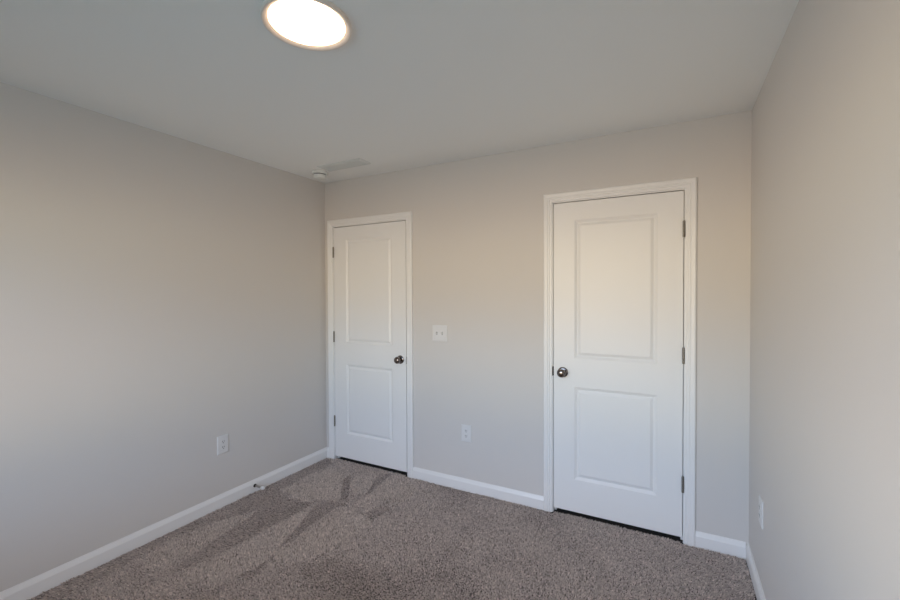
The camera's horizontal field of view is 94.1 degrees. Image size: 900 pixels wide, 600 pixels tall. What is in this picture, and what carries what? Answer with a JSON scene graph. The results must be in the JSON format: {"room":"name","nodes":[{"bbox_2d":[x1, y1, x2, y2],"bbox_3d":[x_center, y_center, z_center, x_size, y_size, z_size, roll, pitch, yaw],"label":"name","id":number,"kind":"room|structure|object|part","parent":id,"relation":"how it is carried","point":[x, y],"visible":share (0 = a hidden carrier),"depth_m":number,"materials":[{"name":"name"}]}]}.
{"room":"empty bedroom","nodes":[
{"label":"empty bedroom","id":0,"kind":"room"},
{"bbox_2d":[0,82,326,591],"bbox_3d":[-1.951,0.213,2.305,0.120,2.452,3.580,0,1,28],"label":"wall","id":1,"kind":"structure","parent":0,"point":[163,296],"depth_m":2.43,"materials":[{"name":"white paint"}]},
{"bbox_2d":[0,447,326,599],"bbox_3d":[-1.887,1.393,2.291,0.014,0.092,3.340,0,1,28],"label":"baseboard","id":2,"kind":"structure","parent":1,"relation":"attached to","point":[28,589],"depth_m":2.45,"materials":[{"name":"white paint"}]},
{"bbox_2d":[217,434,228,454],"bbox_3d":[-1.568,0.998,2.894,0.008,0.126,0.082,0,1,28],"label":"wall outlet","id":3,"kind":"object","parent":1,"relation":"attached to","point":[222,441],"visible":1,"depth_m":2.89,"materials":[{"name":"white plastic"}]},
{"bbox_2d":[253,484,264,489],"bbox_3d":[-1.401,1.375,3.080,0.101,0.025,0.025,0,1,28],"label":"door stop","id":4,"kind":"object","parent":1,"relation":"attached to","point":[255,485],"visible":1,"depth_m":3.07,"materials":[{"name":"metal"}]},
{"bbox_2d":[32,457,756,599],"bbox_3d":[-0.311,1.488,1.951,3.356,0.100,4.460,0,1,28],"label":"floor","id":5,"kind":"structure","parent":0,"point":[634,528],"depth_m":2.35,"materials":[{"name":"grey carpet"}]},
{"bbox_2d":[26,458,755,599],"bbox_3d":[-0.518,1.435,1.564,3.090,0.021,3.355,0,1,28],"label":"carpet","id":6,"kind":"structure","parent":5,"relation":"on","point":[320,537],"depth_m":2.34,"materials":[{"name":"grey carpet"}]},
{"bbox_2d":[0,0,798,182],"bbox_3d":[-0.528,-1.057,1.524,3.356,0.100,3.580,0,1,28],"label":"ceiling","id":7,"kind":"structure","parent":0,"point":[415,83],"depth_m":1.85,"materials":[{"name":"white paint"}]},
{"bbox_2d":[260,0,351,50],"bbox_3d":[-0.517,-1.000,1.520,0.313,0.014,0.313,0,1,28],"label":"recessed light","id":8,"kind":"object","parent":7,"relation":"in","point":[313,25],"visible":1,"depth_m":1.51,"materials":[{"name":"white glass"}]},
{"bbox_2d":[312,170,327,179],"bbox_3d":[-1.050,-1.004,3.383,0.127,0.059,0.127,0,1,28],"label":"smoke detector","id":9,"kind":"object","parent":7,"relation":"attached to","point":[317,174],"visible":1,"depth_m":3.34,"materials":[{"name":"white plastic"}]},
{"bbox_2d":[317,158,370,171],"bbox_3d":[-0.809,-1.026,3.192,0.422,0.011,0.138,0,1,28],"label":"ceiling vent","id":10,"kind":"object","parent":7,"relation":"in","point":[356,162],"visible":1,"depth_m":3.16,"materials":[{"name":"white metal"}]},
{"bbox_2d":[325,110,751,544],"bbox_3d":[0.291,0.193,3.070,3.116,2.452,0.120,0,1,28],"label":"wall","id":11,"kind":"structure","parent":0,"point":[478,222],"depth_m":2.90,"materials":[{"name":"white paint"}]},
{"bbox_2d":[327,211,413,477],"bbox_3d":[-0.672,0.357,3.550,0.891,2.116,0.184,0,1,28],"label":"door","id":12,"kind":"structure","parent":11,"relation":"in","point":[370,258],"depth_m":3.51,"materials":[{"name":"white paint"}]},
{"bbox_3d":[-0.416,0.480,3.342,0.056,0.056,0.055,0,1,28],"label":"knob","id":13,"kind":"part","parent":12,"relation":"part of","materials":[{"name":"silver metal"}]},
{"bbox_2d":[433,325,446,341],"bbox_3d":[-0.081,0.254,3.190,0.128,0.124,0.023,0,1,28],"label":"light switch","id":14,"kind":"object","parent":11,"relation":"attached to","point":[439,331],"visible":1,"depth_m":3.19,"materials":[{"name":"white plastic"}]},
{"bbox_2d":[461,424,471,442],"bbox_3d":[0.121,0.988,3.102,0.082,0.126,0.008,0,1,28],"label":"wall outlet","id":15,"kind":"object","parent":11,"relation":"attached to","point":[466,430],"visible":1,"depth_m":3.10,"materials":[{"name":"white plastic"}]},
{"bbox_2d":[327,447,745,559],"bbox_3d":[0.264,1.373,3.029,3.087,0.092,0.014,0,1,28],"label":"baseboard","id":16,"kind":"structure","parent":11,"relation":"attached to","point":[710,542],"depth_m":2.93,"materials":[{"name":"white paint"}]},
{"bbox_2d":[544,177,696,547],"bbox_3d":[1.037,0.360,2.639,0.884,2.125,0.184,0,1,28],"label":"door","id":17,"kind":"structure","parent":11,"relation":"in","point":[620,262],"depth_m":2.59,"materials":[{"name":"white paint"}]},
{"bbox_3d":[0.728,0.476,2.732,0.056,0.056,0.055,0,1,28],"label":"knob","id":18,"kind":"part","parent":17,"relation":"part of","materials":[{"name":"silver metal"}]},
{"bbox_3d":[1.049,0.391,2.662,0.760,2.063,0.032,0,1,28],"label":"stop moulding","id":19,"kind":"part","parent":17,"relation":"part of","materials":[{"name":"white paint"}]},
{"bbox_2d":[749,0,899,599],"bbox_3d":[0.905,0.225,0.782,0.120,2.452,3.580,0,1,28],"label":"wall","id":20,"kind":"structure","parent":0,"point":[824,440],"depth_m":1.13,"materials":[{"name":"white paint"}]},
{"bbox_2d":[746,543,765,599],"bbox_3d":[0.850,1.405,0.832,0.014,0.092,3.340,0,1,28],"label":"baseboard","id":21,"kind":"structure","parent":20,"relation":"attached to","point":[759,593],"depth_m":2.08,"materials":[{"name":"white paint"}]},
{"bbox_2d":[759,495,762,528],"bbox_3d":[1.466,0.999,1.978,0.008,0.126,0.082,0,1,28],"label":"wall outlet","id":22,"kind":"object","parent":20,"relation":"attached to","point":[760,498],"visible":1,"depth_m":1.96,"materials":[{"name":"white plastic"}]}
]}

